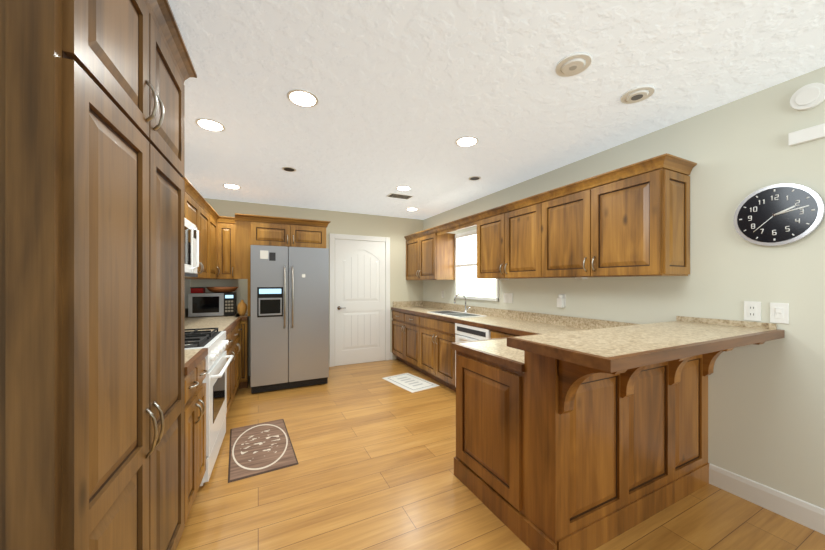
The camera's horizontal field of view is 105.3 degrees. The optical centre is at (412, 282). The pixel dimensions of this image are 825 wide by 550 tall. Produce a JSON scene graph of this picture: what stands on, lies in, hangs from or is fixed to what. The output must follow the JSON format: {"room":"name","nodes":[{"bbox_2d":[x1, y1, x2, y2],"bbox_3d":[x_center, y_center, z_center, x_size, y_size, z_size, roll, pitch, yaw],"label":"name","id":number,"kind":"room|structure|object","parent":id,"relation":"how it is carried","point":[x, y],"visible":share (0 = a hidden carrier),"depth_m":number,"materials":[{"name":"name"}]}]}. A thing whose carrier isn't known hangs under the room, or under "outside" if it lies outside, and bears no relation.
{"room":"kitchen","nodes":[
{"label":"kitchen","id":0,"kind":"room"},
{"bbox_2d":[185,279,190,308],"bbox_3d":[-1.384,0.090,0.363,0.120,2.480,8.600,0,0,-23],"label":"wall","id":1,"kind":"structure","parent":0,"point":[187,286],"depth_m":4.04,"materials":[{"name":"beige paint"}]},
{"bbox_2d":[182,177,198,276],"bbox_3d":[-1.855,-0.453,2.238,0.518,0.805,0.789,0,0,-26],"label":"microwave","id":2,"kind":"object","parent":1,"relation":"attached to","point":[191,248],"visible":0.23,"depth_m":2.47,"materials":[{"name":"white plastic"}]},
{"bbox_2d":[185,182,212,278],"bbox_3d":[-2.262,-0.453,3.060,0.429,0.806,1.072,0,0,-26],"label":"upper cabinet","id":3,"kind":"object","parent":1,"relation":"attached to","point":[198,211],"depth_m":3.22,"materials":[{"name":"brown wood"}]},
{"bbox_2d":[185,209,220,278],"bbox_3d":[-2.550,-0.453,3.703,0.478,0.806,0.586,0,0,-26],"label":"upper cabinet","id":4,"kind":"object","parent":1,"relation":"attached to","point":[216,245],"depth_m":3.99,"materials":[{"name":"brown wood"}]},
{"bbox_2d":[191,198,422,375],"bbox_3d":[-1.817,0.090,4.822,4.420,2.480,0.120,0,0,-26],"label":"wall","id":5,"kind":"structure","parent":0,"point":[395,230],"depth_m":5.17,"materials":[{"name":"beige paint"}]},
{"bbox_2d":[221,216,234,278],"bbox_3d":[-2.477,-0.453,4.201,0.236,0.806,0.408,0,0,-26],"label":"upper cabinet","id":6,"kind":"object","parent":5,"relation":"attached to","point":[227,223],"depth_m":4.08,"materials":[{"name":"brown wood"}]},
{"bbox_2d":[235,213,330,315],"bbox_3d":[-1.789,-0.215,4.376,1.147,1.260,0.700,0,0,-26],"label":"upper cabinet","id":7,"kind":"object","parent":5,"relation":"attached to","point":[250,230],"visible":0.98,"depth_m":4.00,"materials":[{"name":"brown wood"}]},
{"bbox_2d":[329,233,389,366],"bbox_3d":[-0.852,0.273,5.218,1.030,2.115,0.017,0,0,-26],"label":"door frame","id":8,"kind":"structure","parent":5,"relation":"attached to","point":[333,237],"depth_m":5.07,"materials":[{"name":"white paint"}]},
{"bbox_2d":[335,239,384,365],"bbox_3d":[-0.841,0.312,5.195,0.860,2.025,0.062,0,0,-26],"label":"door","id":9,"kind":"structure","parent":5,"relation":"in","point":[359,301],"depth_m":5.20,"materials":[{"name":"white paint"}]},
{"bbox_2d":[391,301,422,308],"bbox_3d":[-0.079,0.372,5.592,0.577,0.100,0.020,0,0,-26],"label":"backsplash","id":10,"kind":"structure","parent":5,"relation":"attached to","point":[396,304],"depth_m":5.55,"materials":[{"name":"beige stone"}]},
{"bbox_2d":[168,0,824,219],"bbox_3d":[-0.692,-1.200,2.662,4.540,0.100,4.990,0,0,-26],"label":"ceiling","id":11,"kind":"structure","parent":0,"point":[409,93],"depth_m":1.82,"materials":[{"name":"white paint"}]},
{"bbox_2d":[195,118,224,131],"bbox_3d":[-1.466,-1.146,2.288,0.186,0.007,0.186,0,0,-26],"label":"recessed light","id":12,"kind":"object","parent":11,"relation":"in","point":[210,124],"visible":1,"depth_m":2.27,"materials":[{"name":"white paint"}]},
{"bbox_2d":[223,184,240,188],"bbox_3d":[-2.143,-1.146,3.738,0.186,0.007,0.186,0,0,-26],"label":"recessed light","id":13,"kind":"object","parent":11,"relation":"in","point":[232,186],"visible":1,"depth_m":3.73,"materials":[{"name":"white paint"}]},
{"bbox_2d":[282,167,295,171],"bbox_3d":[-1.244,-1.146,3.176,0.136,0.007,0.136,0,0,-26],"label":"recessed light","id":14,"kind":"object","parent":11,"relation":"in","point":[289,169],"visible":1,"depth_m":3.17,"materials":[{"name":"white paint"}]},
{"bbox_2d":[287,89,317,106],"bbox_3d":[-0.682,-1.146,1.960,0.186,0.007,0.186,0,0,-26],"label":"recessed light","id":15,"kind":"object","parent":11,"relation":"in","point":[301,97],"visible":1,"depth_m":1.95,"materials":[{"name":"white paint"}]},
{"bbox_2d":[386,193,412,199],"bbox_3d":[-0.168,-1.144,4.161,0.320,0.010,0.180,0,0,-26],"label":"ceiling vent","id":16,"kind":"object","parent":11,"relation":"in","point":[400,196],"visible":1,"depth_m":4.15,"materials":[{"name":"brown metal"}]},
{"bbox_2d":[396,186,410,190],"bbox_3d":[-0.108,-1.146,3.811,0.186,0.007,0.186,0,0,-26],"label":"recessed light","id":17,"kind":"object","parent":11,"relation":"in","point":[403,188],"visible":0.98,"depth_m":3.81,"materials":[{"name":"white paint"}]},
{"bbox_2d":[406,208,417,210],"bbox_3d":[-0.005,-1.146,4.897,0.186,0.007,0.186,0,0,-26],"label":"recessed light","id":18,"kind":"object","parent":11,"relation":"in","point":[412,209],"visible":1,"depth_m":4.90,"materials":[{"name":"white paint"}]},
{"bbox_2d":[455,136,478,146],"bbox_3d":[0.441,-1.146,2.555,0.186,0.007,0.186,0,0,-26],"label":"recessed light","id":19,"kind":"object","parent":11,"relation":"in","point":[466,141],"visible":1,"depth_m":2.54,"materials":[{"name":"white paint"}]},
{"bbox_2d":[468,176,480,180],"bbox_3d":[0.681,-1.146,3.451,0.136,0.007,0.136,0,0,-26],"label":"recessed light","id":20,"kind":"object","parent":11,"relation":"in","point":[473,178],"visible":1,"depth_m":3.44,"materials":[{"name":"white paint"}]},
{"bbox_2d":[555,52,591,76],"bbox_3d":[0.843,-1.139,1.655,0.170,0.022,0.170,0,0,-26],"label":"recessed light","id":21,"kind":"object","parent":11,"relation":"in","point":[573,64],"visible":0.96,"depth_m":1.64,"materials":[{"name":"white paint"}]},
{"bbox_2d":[620,85,654,103],"bbox_3d":[1.366,-1.139,1.917,0.170,0.022,0.170,0,0,-26],"label":"recessed light","id":22,"kind":"object","parent":11,"relation":"in","point":[637,94],"visible":1,"depth_m":1.90,"materials":[{"name":"white paint"}]},
{"bbox_2d":[176,359,824,549],"bbox_3d":[0.083,1.380,1.082,4.540,0.100,8.510,0,0,-26],"label":"floor","id":23,"kind":"structure","parent":0,"point":[375,453],"depth_m":1.95,"materials":[{"name":"laminate"}]},
{"bbox_2d":[0,0,196,549],"bbox_3d":[-1.228,0.125,1.024,0.680,2.410,1.051,0,0,-23],"label":"pantry","id":24,"kind":"object","parent":23,"relation":"on","point":[92,276],"visible":1,"depth_m":0.80,"materials":[{"name":"brown wood"}]},
{"bbox_2d":[185,348,207,522],"bbox_3d":[-1.517,0.825,1.685,0.692,1.010,0.540,0,0,-26],"label":"base cabinet","id":25,"kind":"object","parent":23,"relation":"on","point":[196,371],"visible":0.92,"depth_m":1.77,"materials":[{"name":"brown wood"}]},
{"bbox_2d":[185,328,233,485],"bbox_3d":[-1.738,0.856,2.288,0.732,0.948,0.799,0,0,-26],"label":"range","id":26,"kind":"object","parent":23,"relation":"on","point":[214,342],"visible":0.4,"depth_m":2.26,"materials":[{"name":"white metal"}]},
{"bbox_2d":[224,333,236,416],"bbox_3d":[-2.009,0.895,2.855,0.705,0.870,0.512,0,0,-26],"label":"base cabinet","id":27,"kind":"object","parent":23,"relation":"on","point":[231,349],"depth_m":3.14,"materials":[{"name":"brown wood"}]},
{"bbox_2d":[185,313,248,332],"bbox_3d":[-2.275,0.441,3.483,0.780,0.042,1.876,0,0,-26],"label":"countertop","id":28,"kind":"structure","parent":27,"relation":"on","point":[228,323],"depth_m":3.41,"materials":[{"name":"beige stone"}]},
{"bbox_2d":[188,292,236,316],"bbox_3d":[-2.583,0.273,4.101,0.490,0.290,0.402,0,0,-26],"label":"microwave","id":29,"kind":"object","parent":28,"relation":"on","point":[211,304],"depth_m":3.92,"materials":[{"name":"silver metal"}]},
{"bbox_2d":[190,287,205,292],"bbox_3d":[-2.727,0.090,4.009,0.140,0.072,0.210,0,0,-26],"label":"tin","id":30,"kind":"object","parent":29,"relation":"on","point":[197,289],"visible":0.96,"depth_m":3.92,"materials":[{"name":"red metal"}]},
{"bbox_2d":[206,287,237,292],"bbox_3d":[-2.489,0.088,4.126,0.375,0.075,0.240,0,0,-26],"label":"bowl","id":31,"kind":"object","parent":29,"relation":"on","point":[221,289],"visible":1,"depth_m":4.04,"materials":[{"name":"brown wood"}]},
{"bbox_2d":[237,300,246,315],"bbox_3d":[-2.190,0.317,4.050,0.111,0.200,0.139,0,0,-26],"label":"vase","id":32,"kind":"object","parent":28,"relation":"on","point":[242,307],"visible":1,"depth_m":4.01,"materials":[{"name":"orange ceramic"}]},
{"bbox_2d":[237,317,244,388],"bbox_3d":[-2.242,0.895,3.384,0.752,0.870,0.894,0,0,-26],"label":"base cabinet","id":33,"kind":"object","parent":23,"relation":"on","point":[240,328],"depth_m":3.90,"materials":[{"name":"brown wood"}]},
{"bbox_2d":[245,317,248,387],"bbox_3d":[-2.506,0.895,4.030,0.714,0.870,0.690,0,0,-26],"label":"base cabinet","id":34,"kind":"object","parent":23,"relation":"on","point":[246,318],"depth_m":3.97,"materials":[{"name":"brown wood"}]},
{"bbox_2d":[228,419,298,482],"bbox_3d":[-1.245,1.325,2.586,0.495,0.008,0.902,0,0,-26],"label":"area rug","id":35,"kind":"object","parent":23,"relation":"on","point":[260,448],"visible":0.93,"depth_m":2.48,"materials":[{"name":"brown fabric"}]},
{"bbox_2d":[251,245,328,392],"bbox_3d":[-1.670,0.440,4.262,0.910,1.780,0.896,0,0,-26],"label":"fridge","id":36,"kind":"object","parent":23,"relation":"on","point":[289,317],"visible":1,"depth_m":3.91,"materials":[{"name":"silver metal"}]},
{"bbox_2d":[391,309,414,368],"bbox_3d":[0.155,0.895,5.101,0.628,0.869,1.109,0,0,-26],"label":"base cabinet","id":37,"kind":"object","parent":23,"relation":"on","point":[403,324],"depth_m":5.02,"materials":[{"name":"brown wood"}]},
{"bbox_2d":[382,373,438,392],"bbox_3d":[-0.037,1.326,4.236,0.440,0.007,0.720,0,0,-36],"label":"area rug","id":38,"kind":"object","parent":23,"relation":"on","point":[409,382],"visible":0.98,"depth_m":4.19,"materials":[{"name":"white fabric"}]},
{"bbox_2d":[415,313,450,388],"bbox_3d":[0.561,0.895,4.273,0.628,0.869,0.983,0,0,-26],"label":"base cabinet","id":39,"kind":"object","parent":23,"relation":"on","point":[432,334],"depth_m":4.16,"materials":[{"name":"brown wood"}]},
{"bbox_2d":[399,305,574,334],"bbox_3d":[0.635,0.441,4.157,0.597,0.039,3.227,0,0,-26],"label":"countertop","id":40,"kind":"structure","parent":39,"relation":"on","point":[532,327],"depth_m":3.45,"materials":[{"name":"beige stone"}]},
{"bbox_2d":[451,321,486,340],"bbox_3d":[0.911,0.895,3.559,0.628,0.869,0.734,0,0,-26],"label":"dishwasher","id":41,"kind":"object","parent":23,"relation":"on","point":[460,331],"depth_m":3.50,"materials":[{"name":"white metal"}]},
{"bbox_2d":[451,349,523,540],"bbox_3d":[0.653,0.895,2.030,0.515,0.869,0.649,0,0,-26],"label":"base cabinet","id":42,"kind":"object","parent":23,"relation":"on","point":[470,358],"depth_m":1.84,"materials":[{"name":"brown wood"}]},
{"bbox_2d":[451,329,589,368],"bbox_3d":[1.080,0.441,2.245,1.480,0.043,0.659,0,0,-26],"label":"countertop","id":43,"kind":"structure","parent":42,"relation":"on","point":[497,350],"depth_m":1.99,"materials":[{"name":"beige stone"}]},
{"bbox_2d":[483,329,530,340],"bbox_3d":[1.174,0.895,2.986,0.659,0.869,0.651,0,0,-26],"label":"base cabinet","id":44,"kind":"object","parent":23,"relation":"on","point":[488,334],"depth_m":3.00,"materials":[{"name":"brown wood"}]},
{"bbox_2d":[507,316,784,549],"bbox_3d":[1.289,0.782,1.684,1.597,1.095,0.530,0,0,-26],"label":"peninsula bar","id":45,"kind":"object","parent":23,"relation":"on","point":[615,431],"visible":1,"depth_m":1.61,"materials":[{"name":"brown wood"}]},
{"bbox_2d":[423,66,824,508],"bbox_3d":[2.067,0.090,2.054,0.120,2.480,8.510,0,0,-26],"label":"wall","id":46,"kind":"structure","parent":0,"point":[766,413],"depth_m":1.97,"materials":[{"name":"beige paint"}]},
{"bbox_2d":[404,227,455,279],"bbox_3d":[0.266,-0.435,5.190,0.350,0.770,1.048,0,0,-26],"label":"upper cabinet","id":47,"kind":"object","parent":46,"relation":"attached to","point":[430,253],"depth_m":4.78,"materials":[{"name":"brown wood"}]},
{"bbox_2d":[454,229,498,300],"bbox_3d":[0.848,-0.255,4.352,0.045,0.960,0.960,0,0,-26],"label":"window","id":48,"kind":"structure","parent":46,"relation":"in","point":[469,284],"depth_m":4.45,"materials":[{"name":"white glass"}]},
{"bbox_2d":[474,195,533,279],"bbox_3d":[1.148,-0.435,3.390,0.350,0.770,1.022,0,0,-26],"label":"upper cabinet","id":49,"kind":"object","parent":46,"relation":"attached to","point":[505,233],"depth_m":3.30,"materials":[{"name":"brown wood"}]},
{"bbox_2d":[504,293,507,302],"bbox_3d":[1.130,0.180,3.816,0.011,0.116,0.072,0,0,-26],"label":"electrical outlet","id":50,"kind":"object","parent":46,"relation":"attached to","point":[505,297],"visible":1,"depth_m":3.81,"materials":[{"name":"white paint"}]},
{"bbox_2d":[508,293,512,302],"bbox_3d":[1.163,0.180,3.749,0.011,0.116,0.072,0,0,-26],"label":"electrical outlet","id":51,"kind":"object","parent":46,"relation":"attached to","point":[510,297],"visible":1,"depth_m":3.74,"materials":[{"name":"white paint"}]},
{"bbox_2d":[423,301,634,328],"bbox_3d":[1.032,0.372,4.001,0.020,0.100,3.856,0,0,-26],"label":"backsplash","id":52,"kind":"structure","parent":46,"relation":"attached to","point":[548,319],"depth_m":3.36,"materials":[{"name":"beige stone"}]},
{"bbox_2d":[534,153,693,278],"bbox_3d":[1.546,-0.435,2.577,0.350,0.770,1.036,0,0,-26],"label":"upper cabinet","id":53,"kind":"object","parent":46,"relation":"attached to","point":[632,220],"depth_m":2.28,"materials":[{"name":"brown wood"}]},
{"bbox_2d":[744,301,760,320],"bbox_3d":[2.064,0.170,1.913,0.008,0.116,0.072,0,0,-26],"label":"electrical outlet","id":54,"kind":"object","parent":46,"relation":"attached to","point":[752,310],"visible":1,"depth_m":1.91,"materials":[{"name":"white paint"}]},
{"bbox_2d":[709,464,824,534],"bbox_3d":[2.899,1.265,0.205,0.014,0.130,4.217,0,0,-26],"label":"baseboard","id":55,"kind":"structure","parent":46,"relation":"attached to","point":[804,513],"depth_m":1.84,"materials":[{"name":"white paint"}]},
{"bbox_2d":[733,183,824,245],"bbox_3d":[2.092,-0.390,1.815,0.044,0.350,0.350,0,0,-26],"label":"clock","id":56,"kind":"object","parent":46,"relation":"attached to","point":[778,214],"visible":0.98,"depth_m":1.79,"materials":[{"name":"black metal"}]},
{"bbox_2d":[770,303,788,323],"bbox_3d":[2.111,0.173,1.814,0.011,0.116,0.072,0,0,-26],"label":"light switch","id":57,"kind":"object","parent":46,"relation":"attached to","point":[779,312],"visible":1,"depth_m":1.81,"materials":[{"name":"white paint"}]},
{"bbox_2d":[788,123,824,145],"bbox_3d":[2.146,-0.799,1.713,0.036,0.076,0.125,0,0,-26],"label":"door chime","id":58,"kind":"object","parent":46,"relation":"attached to","point":[816,132],"depth_m":1.71,"materials":[{"name":"white paint"}]},
{"bbox_2d":[790,83,824,110],"bbox_3d":[2.148,-1.002,1.710,0.036,0.135,0.117,0,0,-26],"label":"smoke detector","id":59,"kind":"object","parent":46,"relation":"attached to","point":[808,96],"depth_m":1.70,"materials":[{"name":"white paint"}]},
{"bbox_3d":[1.478,0.170,3.107,0.008,0.116,0.072,0,0,-26],"label":"electrical outlet","id":60,"kind":"object","parent":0,"visible":0},
{"bbox_2d":[557,295,564,307],"bbox_3d":[1.456,0.177,3.096,0.041,0.125,0.060,0,0,-26],"label":"air freshener","id":61,"kind":"object","parent":60,"relation":"attached to","point":[560,301],"visible":1,"depth_m":3.08,"materials":[{"name":"white paint"}]}
]}

